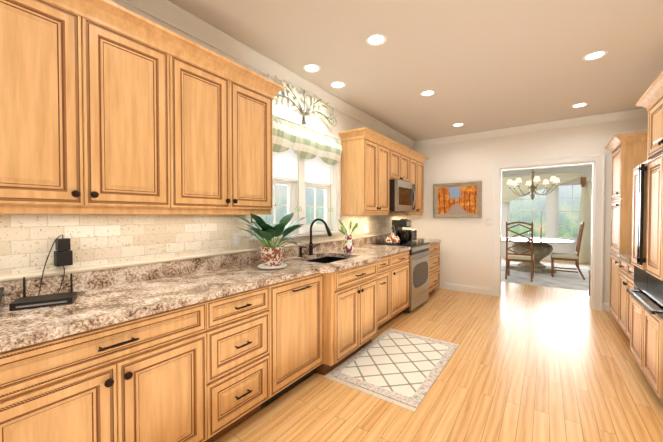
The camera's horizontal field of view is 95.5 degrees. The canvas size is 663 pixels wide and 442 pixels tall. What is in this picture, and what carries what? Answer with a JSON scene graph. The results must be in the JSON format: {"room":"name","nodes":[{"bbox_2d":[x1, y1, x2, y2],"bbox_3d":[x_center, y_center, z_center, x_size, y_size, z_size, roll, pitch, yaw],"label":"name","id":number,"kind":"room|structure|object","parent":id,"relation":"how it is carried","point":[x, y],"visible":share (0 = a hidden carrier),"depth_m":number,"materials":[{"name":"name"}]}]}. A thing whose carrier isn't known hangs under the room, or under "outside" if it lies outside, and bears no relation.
{"room":"kitchen","nodes":[
{"label":"kitchen","id":0,"kind":"room"},
{"bbox_2d":[35,0,411,240],"bbox_3d":[-0.838,-0.080,2.595,0.150,2.740,8.040,1,1,35],"label":"wall","id":1,"kind":"structure","parent":0,"point":[288,111],"depth_m":3.09,"materials":[{"name":"white paint"}]},
{"bbox_2d":[0,0,175,211],"bbox_3d":[-1.304,-0.561,1.513,0.326,0.996,0.809,1,1,35],"label":"upper cabinet","id":2,"kind":"object","parent":1,"relation":"attached to","point":[108,107],"depth_m":1.42,"materials":[{"name":"brown wood"}]},
{"bbox_2d":[0,214,411,281],"bbox_3d":[-0.242,0.133,3.278,0.032,0.392,6.237,1,1,35],"label":"tile backsplash","id":3,"kind":"structure","parent":1,"relation":"attached to","point":[101,242],"depth_m":1.85,"materials":[{"name":"tile"}]},
{"bbox_2d":[38,235,72,294],"label":"power adapter","id":4,"kind":"object","parent":3,"relation":"attached to","point":[62,253],"depth_m":1.57,"materials":[{"name":"black plastic"}]},
{"bbox_2d":[232,233,239,246],"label":"outlet","id":5,"kind":"object","parent":3,"relation":"attached to","point":[235,240],"depth_m":2.50,"materials":[{"name":"white plastic"}]},
{"bbox_2d":[172,36,275,211],"bbox_3d":[-0.835,-0.572,2.173,0.326,0.996,0.810,1,1,35],"label":"upper cabinet","id":6,"kind":"object","parent":1,"relation":"attached to","point":[222,111],"depth_m":2.02,"materials":[{"name":"brown wood"}]},
{"bbox_2d":[250,157,340,239],"bbox_3d":[-0.344,-0.424,3.220,0.185,1.163,1.400,1,1,35],"label":"window","id":7,"kind":"structure","parent":1,"relation":"in","point":[294,201],"depth_m":3.24,"materials":[{"name":"white wood"}]},
{"bbox_2d":[273,147,331,185],"bbox_3d":[-0.340,-0.662,3.213,0.031,0.484,1.168,1,1,35],"label":"shade","id":8,"kind":"object","parent":7,"relation":"attached to","point":[285,167],"visible":0.25,"depth_m":3.16,"materials":[{"name":"white fabric"}]},
{"bbox_2d":[266,114,341,224],"bbox_3d":[-0.257,-0.470,3.169,0.100,1.062,1.336,1,1,35],"label":"valance","id":9,"kind":"object","parent":7,"relation":"hanging from","point":[304,142],"visible":0.92,"depth_m":3.12,"materials":[{"name":"white"}]},
{"bbox_2d":[266,73,336,130],"bbox_3d":[-0.298,-1.247,3.168,0.052,0.435,1.259,1,1,35],"label":"wall decor","id":10,"kind":"object","parent":1,"relation":"attached to","point":[331,117],"visible":0.73,"depth_m":3.18,"materials":[{"name":"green metal"}]},
{"bbox_2d":[338,127,389,214],"bbox_3d":[0.471,-0.604,4.012,0.326,0.996,0.740,1,1,35],"label":"upper cabinet","id":11,"kind":"object","parent":1,"relation":"attached to","point":[373,163],"depth_m":3.75,"materials":[{"name":"brown wood"}]},
{"bbox_2d":[390,143,409,182],"bbox_3d":[0.905,-0.851,4.619,0.326,0.523,0.760,1,1,35],"label":"upper cabinet","id":12,"kind":"object","parent":1,"relation":"attached to","point":[399,156],"depth_m":4.49,"materials":[{"name":"brown wood"}]},
{"bbox_2d":[390,179,414,211],"bbox_3d":[0.966,-0.366,4.584,0.474,0.443,0.754,1,1,35],"label":"microwave","id":13,"kind":"object","parent":12,"relation":"attached to","point":[402,196],"visible":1,"depth_m":4.32,"materials":[{"name":"silver metal"}]},
{"bbox_2d":[391,151,425,214],"bbox_3d":[1.322,-0.625,5.210,0.326,0.996,0.680,1,1,35],"label":"upper cabinet","id":14,"kind":"object","parent":1,"relation":"attached to","point":[417,161],"depth_m":5.14,"materials":[{"name":"brown wood"}]},
{"bbox_2d":[168,0,662,171],"bbox_3d":[2.397,-1.519,3.713,5.600,0.100,13.950,1,1,35],"label":"ceiling","id":15,"kind":"structure","parent":0,"point":[480,65],"depth_m":2.59,"materials":[{"name":"beige paint"}]},
{"bbox_2d":[303,64,320,72],"bbox_3d":[-0.187,-1.452,2.857,0.169,0.005,0.169,0,1,-4],"label":"recessed light","id":16,"kind":"object","parent":15,"relation":"in","point":[312,68],"depth_m":2.86,"materials":[{"name":"white"}]},
{"bbox_2d":[330,81,345,87],"bbox_3d":[0.071,-1.458,3.220,0.169,0.005,0.169,0,1,-4],"label":"recessed light","id":17,"kind":"object","parent":15,"relation":"in","point":[337,84],"depth_m":3.21,"materials":[{"name":"white"}]},
{"bbox_2d":[366,34,386,45],"bbox_3d":[0.357,-1.444,2.397,0.169,0.005,0.169,1,1,29],"label":"recessed light","id":18,"kind":"object","parent":15,"relation":"in","point":[376,39],"depth_m":2.39,"materials":[{"name":"white"}]},
{"bbox_2d":[121,0,647,147],"bbox_3d":[0.634,-1.380,1.527,3.458,0.100,8.038,1,1,35],"label":"crown molding","id":19,"kind":"structure","parent":15,"relation":"attached to","point":[175,16],"depth_m":3.08,"materials":[{"name":"white wood"}]},
{"bbox_2d":[420,90,434,95],"bbox_3d":[1.098,-1.462,3.441,0.169,0.005,0.169,0,1,11],"label":"recessed light","id":20,"kind":"object","parent":15,"relation":"in","point":[429,92],"depth_m":3.45,"materials":[{"name":"white"}]},
{"bbox_2d":[507,170,559,199],"bbox_3d":[4.889,-1.021,7.319,1.074,1.019,1.081,1,1,35],"label":"chandelier","id":21,"kind":"object","parent":15,"relation":"hanging from","point":[533,187],"visible":0.92,"depth_m":7.29,"materials":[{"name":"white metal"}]},
{"bbox_2d":[571,103,587,107],"bbox_3d":[3.143,-1.468,3.816,0.169,0.005,0.169,0,1,14],"label":"recessed light","id":22,"kind":"object","parent":15,"relation":"in","point":[580,104],"depth_m":3.82,"materials":[{"name":"white"}]},
{"bbox_2d":[582,50,607,60],"bbox_3d":[2.303,-1.448,2.634,0.169,0.005,0.169,0,1,-4],"label":"recessed light","id":23,"kind":"object","parent":15,"relation":"in","point":[594,55],"depth_m":2.63,"materials":[{"name":"white"}]},
{"bbox_2d":[215,257,662,441],"bbox_3d":[2.397,1.320,3.763,5.600,0.100,13.950,1,1,35],"label":"floor","id":24,"kind":"structure","parent":0,"point":[518,369],"depth_m":2.30,"materials":[{"name":"brown wood"}]},
{"bbox_2d":[0,300,211,441],"bbox_3d":[-1.171,0.870,1.475,0.618,0.880,0.840,1,1,35],"label":"base cabinet","id":25,"kind":"object","parent":24,"relation":"on","point":[148,378],"depth_m":1.30,"materials":[{"name":"brown wood"}]},
{"bbox_2d":[0,235,440,352],"bbox_3d":[0.156,0.328,3.236,0.732,0.140,5.296,1,1,35],"label":"countertop","id":26,"kind":"structure","parent":25,"relation":"on","point":[113,296],"depth_m":1.70,"materials":[{"name":"stone"}]},
{"bbox_2d":[0,287,4,312],"bbox_3d":[-1.536,0.322,1.232,0.253,0.141,0.200,-1,1,-43],"label":"cordless phone","id":27,"kind":"object","parent":26,"relation":"on","point":[2,298],"visible":1,"depth_m":1.35,"materials":[{"name":"black"}]},
{"bbox_2d":[9,273,76,310],"bbox_3d":[-1.343,0.327,1.415,0.210,0.125,0.131,-1,1,-33],"label":"router","id":28,"kind":"object","parent":26,"relation":"on","point":[31,302],"visible":1,"depth_m":1.40,"materials":[{"name":"black plastic"}]},
{"bbox_2d":[258,245,286,268],"bbox_3d":[-0.473,0.288,2.416,0.236,0.168,0.236,1,1,35],"label":"plant pot","id":29,"kind":"object","parent":26,"relation":"on","point":[272,258],"visible":1,"depth_m":2.35,"materials":[{"name":"white"}]},
{"bbox_2d":[226,213,310,247],"bbox_3d":[-0.448,0.074,2.381,0.658,0.291,0.688,1,1,35],"label":"plant","id":30,"kind":"object","parent":29,"relation":"in","point":[267,232],"visible":0.85,"depth_m":2.32,"materials":[{"name":"green plant"}]},
{"bbox_2d":[298,246,306,256],"bbox_3d":[-0.293,0.308,3.049,0.100,0.106,0.048,1,1,35],"label":"soap dispenser","id":31,"kind":"object","parent":26,"relation":"on","point":[300,252],"visible":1,"depth_m":3.05,"materials":[{"name":"black metal"}]},
{"bbox_2d":[308,218,331,254],"bbox_3d":[-0.109,0.166,3.145,0.301,0.387,0.108,1,1,35],"label":"faucet","id":32,"kind":"object","parent":26,"relation":"on","point":[311,246],"visible":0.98,"depth_m":3.17,"materials":[{"name":"black metal"}]},
{"bbox_2d":[306,256,348,263],"bbox_3d":[-0.044,0.514,2.998,0.450,0.220,0.650,1,1,35],"label":"undermount sink","id":33,"kind":"object","parent":26,"relation":"in","point":[327,259],"visible":0.02,"depth_m":3.30,"materials":[{"name":"black metal"}]},
{"bbox_2d":[338,219,357,252],"bbox_3d":[0.180,0.168,3.365,0.195,0.375,0.341,1,1,35],"label":"vase","id":34,"kind":"object","parent":26,"relation":"on","point":[348,246],"visible":1,"depth_m":3.31,"materials":[{"name":"multicoloured ceramic"}]},
{"bbox_2d":[402,229,416,241],"bbox_3d":[1.198,0.230,4.742,0.270,0.190,0.200,1,1,35],"label":"toaster oven","id":35,"kind":"object","parent":26,"relation":"on","point":[412,234],"visible":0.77,"depth_m":4.64,"materials":[{"name":"silver metal"}]},
{"bbox_2d":[212,285,271,441],"bbox_3d":[-0.796,0.860,2.002,0.618,0.880,0.455,1,1,35],"label":"base cabinet","id":36,"kind":"object","parent":24,"relation":"on","point":[213,370],"depth_m":1.82,"materials":[{"name":"brown wood"}]},
{"bbox_2d":[272,273,327,401],"bbox_3d":[-0.488,0.853,2.436,0.618,0.880,0.610,1,1,35],"label":"dishwasher","id":37,"kind":"object","parent":24,"relation":"on","point":[298,303],"depth_m":2.24,"materials":[{"name":"brown wood"}]},
{"bbox_2d":[324,275,379,374],"bbox_3d":[-0.033,0.968,3.002,0.708,0.630,0.835,1,1,35],"label":"base cabinet","id":38,"kind":"object","parent":24,"relation":"on","point":[352,306],"depth_m":2.65,"materials":[{"name":"brown wood"}]},
{"bbox_2d":[328,254,391,327],"bbox_3d":[0.311,0.833,3.561,0.618,0.880,0.480,1,1,35],"label":"base cabinet","id":39,"kind":"object","parent":24,"relation":"on","point":[380,271],"depth_m":3.38,"materials":[{"name":"brown wood"}]},
{"bbox_2d":[325,329,458,411],"bbox_3d":[0.631,1.281,2.802,0.768,0.010,1.310,1,1,35],"label":"kitchen rug","id":40,"kind":"object","parent":24,"relation":"on","point":[403,367],"visible":1,"depth_m":2.63,"materials":[{"name":"beige fabric"}]},
{"bbox_2d":[392,250,408,319],"bbox_3d":[0.626,0.826,4.005,0.618,0.880,0.608,1,1,35],"label":"base cabinet","id":41,"kind":"object","parent":24,"relation":"on","point":[400,265],"depth_m":3.83,"materials":[{"name":"brown wood"}]},
{"bbox_2d":[373,241,430,312],"bbox_3d":[1.079,0.793,4.524,0.663,0.928,0.756,1,1,35],"label":"range","id":42,"kind":"object","parent":24,"relation":"on","point":[419,255],"visible":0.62,"depth_m":4.27,"materials":[{"name":"silver metal"}]},
{"bbox_2d":[386,225,399,243],"bbox_3d":[0.870,0.194,4.323,0.210,0.276,0.260,1,1,35],"label":"tea kettle","id":43,"kind":"object","parent":42,"relation":"on","point":[392,238],"visible":1,"depth_m":4.28,"materials":[{"name":"multicoloured ceramic"}]},
{"bbox_2d":[392,219,410,243],"bbox_3d":[1.049,0.148,4.519,0.223,0.360,0.195,1,1,35],"label":"coffee maker","id":44,"kind":"object","parent":42,"relation":"on","point":[403,236],"visible":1,"depth_m":4.46,"materials":[{"name":"black plastic"}]},
{"bbox_2d":[428,243,439,294],"bbox_3d":[1.441,0.806,5.152,0.618,0.880,0.678,1,1,35],"label":"base cabinet","id":45,"kind":"object","parent":24,"relation":"on","point":[434,260],"depth_m":5.00,"materials":[{"name":"brown wood"}]},
{"bbox_2d":[501,259,590,290],"bbox_3d":[4.994,1.205,7.160,3.000,0.012,3.520,1,1,35],"label":"rug","id":46,"kind":"object","parent":24,"relation":"on","point":[568,280],"visible":0.24,"depth_m":6.46,"materials":[{"name":"white carpet"}]},
{"bbox_2d":[505,222,533,281],"bbox_3d":[3.952,0.611,6.321,0.500,1.204,0.578,1,1,35],"label":"chair","id":47,"kind":"object","parent":46,"relation":"on","point":[520,257],"visible":0.98,"depth_m":6.18,"materials":[{"name":"brown wood"}]},
{"bbox_2d":[501,211,573,272],"bbox_3d":[4.889,0.477,7.345,1.610,1.437,1.610,1,1,35],"label":"dining table","id":48,"kind":"object","parent":46,"relation":"on","point":[542,248],"visible":0.67,"depth_m":7.09,"materials":[{"name":"stone"}]},
{"bbox_2d":[551,221,584,279],"bbox_3d":[5.107,0.607,6.517,0.576,1.204,0.500,1,1,35],"label":"chair","id":49,"kind":"object","parent":46,"relation":"on","point":[565,256],"visible":1,"depth_m":6.37,"materials":[{"name":"brown wood"}]},
{"bbox_2d":[604,131,647,322],"bbox_3d":[3.675,0.155,3.479,0.724,2.239,0.740,1,1,35],"label":"pantry","id":50,"kind":"object","parent":24,"relation":"on","point":[628,152],"visible":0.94,"depth_m":3.39,"materials":[{"name":"brown wood"}]},
{"bbox_2d":[618,259,634,338],"bbox_3d":[3.278,0.845,2.904,0.692,0.879,0.813,1,1,35],"label":"base cabinet","id":51,"kind":"object","parent":24,"relation":"on","point":[626,276],"visible":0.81,"depth_m":3.13,"materials":[{"name":"brown wood"}]},
{"bbox_2d":[615,252,632,264],"bbox_3d":[3.278,0.334,2.895,0.692,0.140,0.813,1,1,35],"label":"countertop","id":52,"kind":"structure","parent":51,"relation":"on","point":[625,257],"depth_m":3.14,"materials":[{"name":"stone"}]},
{"bbox_2d":[627,153,662,402],"bbox_3d":[2.729,0.407,2.192,0.711,1.779,0.892,1,1,35],"label":"refrigerator","id":53,"kind":"object","parent":24,"relation":"on","point":[646,330],"visible":1,"depth_m":2.28,"materials":[{"name":"brown wood"}]},
{"bbox_2d":[412,117,647,301],"bbox_3d":[3.005,-0.119,4.888,3.760,2.740,0.150,1,1,35],"label":"wall","id":54,"kind":"structure","parent":0,"point":[465,251],"depth_m":5.11,"materials":[{"name":"white paint"}]},
{"bbox_2d":[433,181,481,217],"bbox_3d":[2.209,-0.367,5.318,0.800,0.620,0.055,1,1,35],"label":"framed painting","id":55,"kind":"object","parent":54,"relation":"attached to","point":[458,200],"visible":0.96,"depth_m":5.31,"materials":[{"name":"grey wood"}]},
{"bbox_2d":[445,282,490,294],"bbox_3d":[2.369,1.178,5.259,0.760,0.130,0.016,1,1,35],"label":"baseboard","id":56,"kind":"structure","parent":54,"relation":"attached to","point":[468,288],"depth_m":5.24,"materials":[{"name":"white wood"}]},
{"bbox_2d":[486,218,491,225],"bbox_3d":[2.648,0.018,5.044,0.120,0.120,0.009,1,1,35],"label":"switch plate","id":57,"kind":"object","parent":54,"relation":"attached to","point":[488,221],"visible":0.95,"depth_m":5.05,"materials":[{"name":"white plastic"}]},
{"bbox_2d":[491,153,604,310],"bbox_3d":[3.290,0.149,4.682,1.390,2.210,0.204,1,1,35],"label":"door frame","id":58,"kind":"structure","parent":54,"relation":"attached to","point":[597,161],"depth_m":4.37,"materials":[{"name":"white wood"}]},
{"bbox_2d":[603,301,609,311],"bbox_3d":[4.090,1.200,4.038,0.679,0.130,0.016,1,1,35],"label":"baseboard","id":59,"kind":"structure","parent":54,"relation":"attached to","point":[605,304],"depth_m":4.21,"materials":[{"name":"white wood"}]},
{"bbox_2d":[501,166,591,261],"bbox_3d":[6.305,-0.195,9.241,5.600,2.740,0.150,1,1,35],"label":"wall","id":60,"kind":"structure","parent":0,"point":[569,247],"depth_m":8.96,"materials":[{"name":"white paint"}]},
{"bbox_2d":[507,181,591,241],"bbox_3d":[5.939,-0.268,9.414,4.200,1.720,0.210,1,1,35],"label":"window","id":61,"kind":"structure","parent":60,"relation":"in","point":[557,211],"depth_m":9.04,"materials":[{"name":"white wood"}]},
{"bbox_2d":[502,172,591,262],"bbox_3d":[5.797,-0.113,9.241,4.173,2.545,0.140,1,1,35],"label":"swag","id":62,"kind":"object","parent":61,"relation":"hanging from","point":[508,194],"visible":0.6,"depth_m":8.45,"materials":[{"name":"beige fabric"}]},
{"bbox_2d":[588,266,590,295],"bbox_3d":[4.340,0.640,4.609,0.576,1.204,0.500,1,1,35],"label":"chair","id":63,"kind":"object","parent":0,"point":[589,270],"depth_m":4.94,"materials":[{"name":"brown wood"}]},
{"bbox_2d":[636,71,662,160],"bbox_3d":[2.768,0.113,2.158,0.674,2.369,1.108,1,1,35],"label":"upper cabinet","id":64,"kind":"object","parent":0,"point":[651,100],"visible":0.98,"depth_m":2.49,"materials":[{"name":"brown wood"}]},
{"label":"outside","id":65,"kind":"structure","parent":0,"visible":0},
{"bbox_2d":[261,178,323,225],"bbox_3d":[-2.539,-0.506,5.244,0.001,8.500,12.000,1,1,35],"label":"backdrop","id":66,"kind":"structure","parent":65,"point":[281,198],"depth_m":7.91,"materials":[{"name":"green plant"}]},
{"bbox_2d":[510,185,581,237],"bbox_3d":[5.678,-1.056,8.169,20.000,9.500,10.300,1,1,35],"label":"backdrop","id":67,"kind":"structure","parent":65,"point":[569,221],"depth_m":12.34,"materials":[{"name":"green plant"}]}
]}

